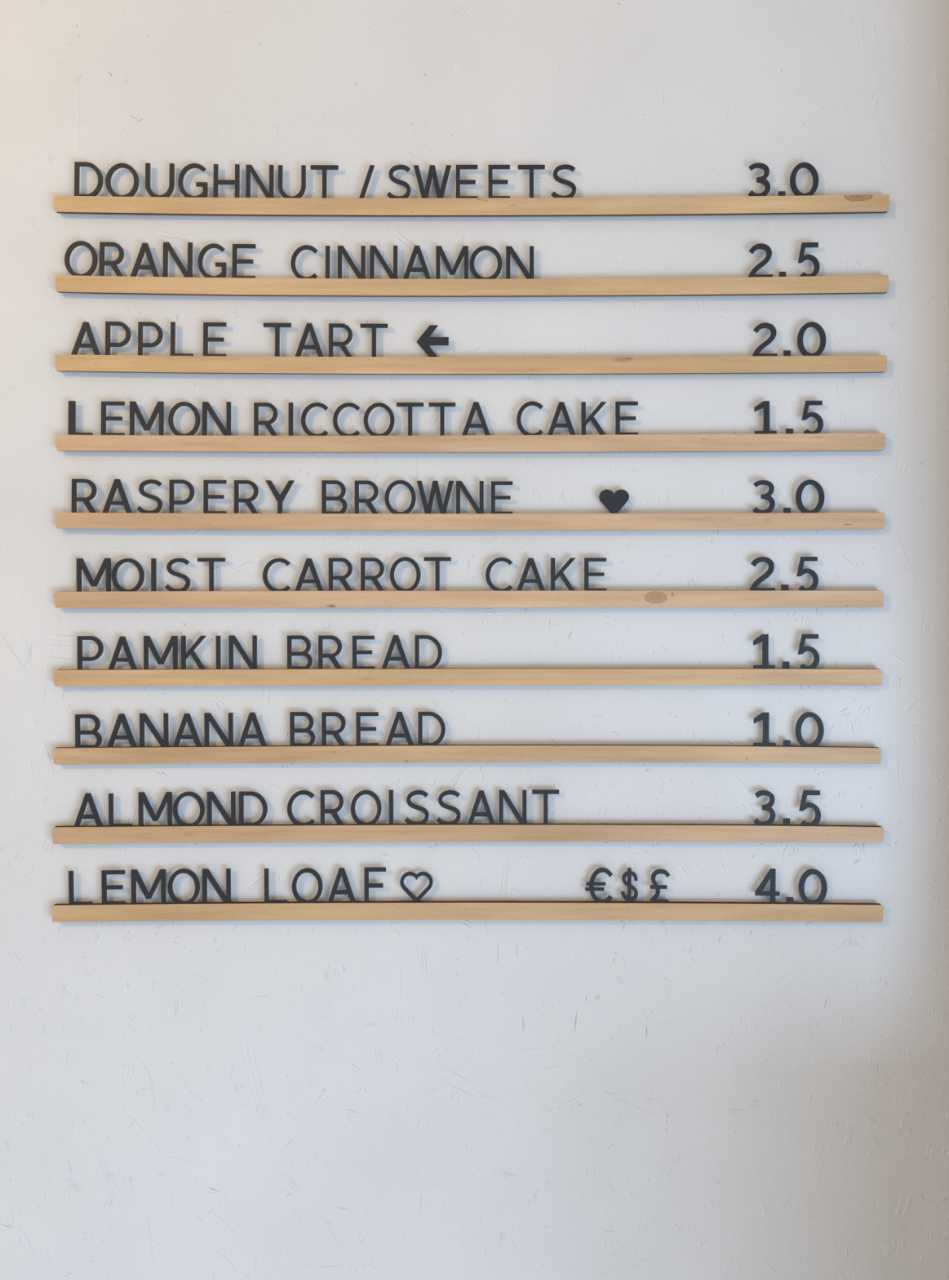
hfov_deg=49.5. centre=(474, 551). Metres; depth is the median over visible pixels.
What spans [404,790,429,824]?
letter
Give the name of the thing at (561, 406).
letter
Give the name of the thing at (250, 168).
letter
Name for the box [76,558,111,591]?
letter
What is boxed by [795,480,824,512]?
digit
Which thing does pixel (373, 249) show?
letter
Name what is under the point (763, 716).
digit
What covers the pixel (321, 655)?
letter
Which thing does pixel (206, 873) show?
letter
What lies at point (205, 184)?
letter
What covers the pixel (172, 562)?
letter
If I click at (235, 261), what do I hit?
letter
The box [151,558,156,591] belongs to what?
letter
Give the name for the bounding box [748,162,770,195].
digit
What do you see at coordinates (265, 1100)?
wall
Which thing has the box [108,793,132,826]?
letter
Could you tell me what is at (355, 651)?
letter
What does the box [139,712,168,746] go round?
letter
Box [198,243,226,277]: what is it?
letter
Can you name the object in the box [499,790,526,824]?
letter
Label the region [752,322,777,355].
digit
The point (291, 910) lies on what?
rail
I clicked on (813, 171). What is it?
digit
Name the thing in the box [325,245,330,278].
letter
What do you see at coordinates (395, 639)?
letter
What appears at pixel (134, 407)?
letter
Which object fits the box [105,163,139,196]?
letter
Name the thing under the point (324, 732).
letter
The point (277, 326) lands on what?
letter
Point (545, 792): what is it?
letter
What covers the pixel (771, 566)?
digit
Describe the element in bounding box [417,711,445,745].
letter
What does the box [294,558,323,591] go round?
letter
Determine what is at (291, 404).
letter
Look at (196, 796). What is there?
letter
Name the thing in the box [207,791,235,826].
letter
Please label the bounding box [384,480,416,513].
letter
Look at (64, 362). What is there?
rail
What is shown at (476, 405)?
letter
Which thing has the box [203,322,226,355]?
letter
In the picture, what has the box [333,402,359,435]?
letter
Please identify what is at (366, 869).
letter
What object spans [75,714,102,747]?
letter
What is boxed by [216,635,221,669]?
letter
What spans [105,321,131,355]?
letter
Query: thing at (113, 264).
letter
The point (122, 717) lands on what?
letter
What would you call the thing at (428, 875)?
heart
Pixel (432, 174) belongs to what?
letter
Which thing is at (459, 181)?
letter
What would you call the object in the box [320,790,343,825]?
letter
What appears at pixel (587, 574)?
letter
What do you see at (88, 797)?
letter
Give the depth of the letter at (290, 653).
1.11 m
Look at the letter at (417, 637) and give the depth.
1.11 m
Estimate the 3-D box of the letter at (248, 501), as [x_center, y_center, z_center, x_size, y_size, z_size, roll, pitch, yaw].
[-0.246,-0.058,1.112,0.027,0.038,0.003,0,0,0]
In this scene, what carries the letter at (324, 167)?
attached to the rail at (877, 203)
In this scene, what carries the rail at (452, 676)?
attached to the wall
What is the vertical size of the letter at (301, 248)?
0.038 m
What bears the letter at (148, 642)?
attached to the rail at (452, 676)
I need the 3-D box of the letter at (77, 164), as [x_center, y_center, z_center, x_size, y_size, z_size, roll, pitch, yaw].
[-0.417,-0.401,1.112,0.030,0.039,0.003,1,0,0]
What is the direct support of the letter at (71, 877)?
attached to the rail at (291, 910)
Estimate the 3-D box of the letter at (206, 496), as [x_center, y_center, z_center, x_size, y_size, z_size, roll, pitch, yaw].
[-0.280,-0.058,1.112,0.024,0.038,0.003,0,0,0]
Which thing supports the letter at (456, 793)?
attached to the rail at (328, 833)
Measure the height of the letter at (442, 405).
0.038 m
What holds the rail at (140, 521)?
attached to the wall
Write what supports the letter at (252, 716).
attached to the rail at (393, 753)
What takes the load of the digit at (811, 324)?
on the rail at (64, 362)
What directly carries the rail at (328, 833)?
attached to the wall
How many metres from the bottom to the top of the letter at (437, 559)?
0.038 m
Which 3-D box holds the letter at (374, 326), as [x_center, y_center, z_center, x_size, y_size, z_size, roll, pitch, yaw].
[-0.108,-0.227,1.112,0.030,0.038,0.003,0,0,0]
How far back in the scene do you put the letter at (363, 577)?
1.11 m
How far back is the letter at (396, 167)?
1.11 m
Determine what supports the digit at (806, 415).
on the rail at (753, 442)
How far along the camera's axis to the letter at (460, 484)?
1.11 m
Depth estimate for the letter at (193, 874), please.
1.11 m
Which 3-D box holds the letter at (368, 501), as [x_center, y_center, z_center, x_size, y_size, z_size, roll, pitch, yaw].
[-0.116,-0.058,1.112,0.026,0.038,0.003,0,0,0]
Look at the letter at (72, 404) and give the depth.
1.11 m
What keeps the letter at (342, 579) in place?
attached to the rail at (354, 598)
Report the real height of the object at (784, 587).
0.008 m
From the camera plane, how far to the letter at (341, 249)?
1.11 m
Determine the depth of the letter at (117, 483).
1.11 m
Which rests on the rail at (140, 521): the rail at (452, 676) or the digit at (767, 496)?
the digit at (767, 496)
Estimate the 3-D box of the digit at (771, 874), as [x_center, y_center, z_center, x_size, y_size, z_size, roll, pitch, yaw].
[0.317,0.362,1.112,0.026,0.039,0.003,0,0,0]
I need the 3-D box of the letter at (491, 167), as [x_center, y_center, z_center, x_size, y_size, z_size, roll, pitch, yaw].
[0.027,-0.398,1.112,0.023,0.038,0.003,0,0,0]
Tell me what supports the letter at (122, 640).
attached to the rail at (452, 676)
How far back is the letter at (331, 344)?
1.11 m
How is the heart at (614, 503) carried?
attached to the rail at (140, 521)
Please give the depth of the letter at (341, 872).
1.11 m
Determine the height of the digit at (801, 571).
0.038 m
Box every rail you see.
[52,901,883,922]
[53,667,882,686]
[53,744,881,764]
[53,823,884,844]
[54,194,889,217]
[55,275,888,297]
[55,354,887,374]
[55,590,884,608]
[56,433,885,453]
[56,512,884,530]
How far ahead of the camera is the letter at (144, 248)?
1.11 m
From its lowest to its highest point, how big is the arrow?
0.036 m
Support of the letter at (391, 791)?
attached to the rail at (328, 833)
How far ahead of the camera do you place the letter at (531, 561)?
1.11 m
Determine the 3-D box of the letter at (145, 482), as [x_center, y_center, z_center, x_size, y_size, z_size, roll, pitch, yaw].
[-0.351,-0.059,1.112,0.027,0.038,0.003,0,0,0]
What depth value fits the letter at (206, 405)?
1.11 m
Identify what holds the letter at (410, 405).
attached to the rail at (753, 442)
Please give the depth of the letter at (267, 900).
1.11 m
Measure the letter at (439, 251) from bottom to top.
0.038 m
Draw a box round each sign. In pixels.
[585,867,613,902]
[621,867,638,902]
[649,869,670,902]
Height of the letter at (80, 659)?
0.038 m
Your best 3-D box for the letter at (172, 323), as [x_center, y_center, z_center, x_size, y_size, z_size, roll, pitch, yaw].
[-0.316,-0.228,1.112,0.024,0.039,0.003,0,0,0]
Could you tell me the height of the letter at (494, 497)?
0.037 m
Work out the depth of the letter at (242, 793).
1.11 m
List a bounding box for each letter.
[64,240,97,275]
[68,400,93,435]
[68,871,93,905]
[71,321,100,355]
[71,479,97,512]
[74,161,102,195]
[74,792,102,826]
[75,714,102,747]
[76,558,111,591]
[77,635,103,670]
[99,241,124,275]
[101,401,124,435]
[101,870,125,904]
[102,479,132,512]
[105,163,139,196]
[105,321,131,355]
[106,713,137,747]
[108,636,137,669]
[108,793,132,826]
[111,558,144,591]
[129,401,164,435]
[130,242,159,276]
[131,869,166,904]
[137,321,163,355]
[137,479,162,513]
[138,791,172,826]
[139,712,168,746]
[143,635,177,669]
[145,163,174,196]
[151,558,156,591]
[162,242,192,277]
[164,558,190,591]
[168,401,200,435]
[168,480,195,513]
[168,868,199,903]
[170,321,193,355]
[173,713,202,746]
[173,791,204,826]
[177,163,208,197]
[181,635,206,669]
[197,557,225,591]
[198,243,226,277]
[202,401,231,435]
[202,868,231,903]
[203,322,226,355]
[203,480,226,513]
[204,712,233,746]
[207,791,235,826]
[213,164,239,197]
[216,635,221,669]
[228,635,257,669]
[232,244,256,277]
[234,480,258,513]
[238,712,266,746]
[239,791,267,825]
[245,164,274,197]
[253,402,277,435]
[262,558,290,591]
[263,322,291,356]
[264,868,287,902]
[265,480,294,513]
[278,164,306,198]
[287,635,312,669]
[287,790,315,825]
[288,402,293,435]
[289,711,315,746]
[290,244,317,278]
[292,867,323,902]
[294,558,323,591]
[295,323,323,356]
[301,402,328,435]
[311,164,338,198]
[318,635,342,668]
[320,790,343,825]
[321,480,347,513]
[321,711,346,746]
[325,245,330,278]
[328,323,352,356]
[328,557,352,591]
[328,867,355,902]
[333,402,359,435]
[337,245,365,278]
[351,790,382,825]
[352,635,374,668]
[355,480,378,513]
[355,711,378,746]
[360,323,387,356]
[360,557,384,591]
[364,402,395,435]
[364,866,386,902]
[369,245,397,279]
[382,635,409,668]
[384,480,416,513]
[386,164,410,198]
[386,711,413,745]
[389,789,393,824]
[390,556,421,591]
[396,402,423,435]
[403,245,431,279]
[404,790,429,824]
[413,164,451,198]
[414,635,442,668]
[417,480,453,513]
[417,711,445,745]
[423,556,451,591]
[428,402,455,435]
[435,245,468,279]
[436,790,461,824]
[456,164,478,198]
[456,480,484,513]
[462,401,490,435]
[467,790,495,824]
[470,245,502,279]
[485,557,512,591]
[488,164,510,198]
[491,480,512,513]
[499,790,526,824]
[506,245,533,279]
[516,401,543,435]
[517,558,544,590]
[518,164,545,197]
[532,789,559,824]
[547,401,575,435]
[551,164,576,197]
[551,557,576,590]
[581,401,606,435]
[584,557,606,590]
[615,401,638,434]
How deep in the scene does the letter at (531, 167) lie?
1.11 m
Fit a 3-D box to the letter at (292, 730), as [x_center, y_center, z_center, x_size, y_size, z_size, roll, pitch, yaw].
[-0.186,0.193,1.112,0.027,0.038,0.003,0,0,0]
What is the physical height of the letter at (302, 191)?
0.038 m
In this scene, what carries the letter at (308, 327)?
attached to the rail at (64, 362)
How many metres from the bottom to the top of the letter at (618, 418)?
0.038 m
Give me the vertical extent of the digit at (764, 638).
0.039 m
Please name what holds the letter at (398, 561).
attached to the rail at (354, 598)
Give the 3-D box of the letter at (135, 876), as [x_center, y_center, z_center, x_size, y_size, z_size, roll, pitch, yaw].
[-0.352,0.363,1.112,0.037,0.038,0.003,-1,0,0]
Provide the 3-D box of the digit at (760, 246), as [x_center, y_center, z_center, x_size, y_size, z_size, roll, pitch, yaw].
[0.309,-0.313,1.112,0.026,0.038,0.003,-1,0,0]
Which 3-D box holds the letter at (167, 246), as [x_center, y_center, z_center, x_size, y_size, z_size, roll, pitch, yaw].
[-0.321,-0.314,1.112,0.031,0.040,0.003,1,0,0]
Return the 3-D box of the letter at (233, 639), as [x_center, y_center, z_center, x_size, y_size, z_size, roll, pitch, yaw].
[-0.250,0.110,1.112,0.030,0.038,0.003,0,0,0]
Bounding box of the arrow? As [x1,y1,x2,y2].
[416,324,448,356]
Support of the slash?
on the rail at (877, 203)
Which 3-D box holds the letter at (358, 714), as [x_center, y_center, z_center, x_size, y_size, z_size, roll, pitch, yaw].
[-0.116,0.193,1.112,0.024,0.038,0.003,0,0,0]
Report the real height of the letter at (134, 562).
0.038 m
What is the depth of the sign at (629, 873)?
1.11 m
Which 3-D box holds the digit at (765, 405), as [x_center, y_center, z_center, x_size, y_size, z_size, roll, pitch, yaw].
[0.314,-0.144,1.112,0.024,0.037,0.003,0,0,0]
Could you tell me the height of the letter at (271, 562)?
0.037 m
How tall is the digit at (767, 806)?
0.039 m
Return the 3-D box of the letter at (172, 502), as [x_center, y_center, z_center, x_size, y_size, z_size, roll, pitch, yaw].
[-0.316,-0.059,1.112,0.027,0.038,0.003,0,0,0]
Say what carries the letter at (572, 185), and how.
attached to the rail at (877, 203)
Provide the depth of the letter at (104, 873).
1.11 m
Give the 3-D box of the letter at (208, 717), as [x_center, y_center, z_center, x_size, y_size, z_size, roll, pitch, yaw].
[-0.276,0.193,1.112,0.030,0.038,0.003,0,0,0]
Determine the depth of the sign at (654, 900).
1.11 m
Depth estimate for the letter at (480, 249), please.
1.11 m
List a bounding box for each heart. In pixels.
[399,871,433,902]
[599,489,629,513]
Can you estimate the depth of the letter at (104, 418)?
1.11 m
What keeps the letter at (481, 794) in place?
attached to the rail at (328, 833)
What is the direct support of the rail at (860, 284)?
attached to the wall
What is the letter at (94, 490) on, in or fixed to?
attached to the rail at (140, 521)
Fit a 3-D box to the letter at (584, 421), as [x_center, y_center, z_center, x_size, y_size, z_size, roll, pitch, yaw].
[0.129,-0.143,1.112,0.028,0.038,0.003,0,0,0]
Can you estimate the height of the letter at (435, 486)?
0.038 m
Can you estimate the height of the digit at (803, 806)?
0.040 m
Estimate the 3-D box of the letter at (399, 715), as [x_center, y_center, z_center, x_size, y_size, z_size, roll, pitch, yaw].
[-0.081,0.192,1.112,0.032,0.038,0.003,0,0,0]
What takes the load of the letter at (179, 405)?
attached to the rail at (753, 442)
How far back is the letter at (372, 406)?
1.11 m
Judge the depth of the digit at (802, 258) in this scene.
1.11 m
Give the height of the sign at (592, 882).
0.039 m
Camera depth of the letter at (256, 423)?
1.11 m
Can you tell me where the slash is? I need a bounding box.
[359,164,374,198]
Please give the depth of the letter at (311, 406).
1.11 m
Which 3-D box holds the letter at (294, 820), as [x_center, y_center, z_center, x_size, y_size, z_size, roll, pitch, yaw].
[-0.187,0.278,1.112,0.030,0.039,0.003,0,0,0]
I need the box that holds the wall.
[0,0,948,1279]
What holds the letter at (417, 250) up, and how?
attached to the rail at (860, 284)
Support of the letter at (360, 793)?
attached to the rail at (328, 833)
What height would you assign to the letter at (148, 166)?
0.039 m
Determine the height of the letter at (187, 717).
0.038 m
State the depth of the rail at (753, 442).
1.11 m
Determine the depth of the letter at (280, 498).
1.11 m
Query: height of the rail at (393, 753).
0.021 m
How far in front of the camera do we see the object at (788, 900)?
1.11 m
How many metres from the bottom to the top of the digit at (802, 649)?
0.039 m
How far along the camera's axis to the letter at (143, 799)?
1.11 m
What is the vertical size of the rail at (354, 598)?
0.019 m
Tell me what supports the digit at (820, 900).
on the rail at (291, 910)
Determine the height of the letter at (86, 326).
0.038 m
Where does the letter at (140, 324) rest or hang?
attached to the rail at (64, 362)
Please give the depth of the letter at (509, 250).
1.11 m
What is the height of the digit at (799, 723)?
0.039 m
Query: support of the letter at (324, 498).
attached to the rail at (140, 521)
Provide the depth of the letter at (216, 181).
1.11 m
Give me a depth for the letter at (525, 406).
1.11 m
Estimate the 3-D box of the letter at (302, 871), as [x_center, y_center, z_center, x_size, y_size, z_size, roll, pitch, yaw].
[-0.181,0.361,1.112,0.033,0.039,0.003,0,0,0]
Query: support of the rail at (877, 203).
attached to the wall
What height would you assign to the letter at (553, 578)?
0.037 m
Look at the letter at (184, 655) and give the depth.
1.11 m
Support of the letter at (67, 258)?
attached to the rail at (860, 284)
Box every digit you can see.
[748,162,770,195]
[748,243,773,276]
[750,556,775,590]
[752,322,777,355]
[752,480,775,512]
[753,634,775,668]
[753,712,776,746]
[753,790,775,825]
[754,400,777,433]
[755,868,779,903]
[790,162,818,195]
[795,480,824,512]
[795,711,824,746]
[796,556,818,590]
[797,321,826,355]
[797,634,819,668]
[798,242,819,276]
[798,868,827,903]
[799,790,821,826]
[801,400,823,433]
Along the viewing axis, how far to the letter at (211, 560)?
1.11 m
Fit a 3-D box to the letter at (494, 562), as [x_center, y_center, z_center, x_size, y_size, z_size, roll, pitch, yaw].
[0.027,0.025,1.112,0.029,0.038,0.003,0,0,0]

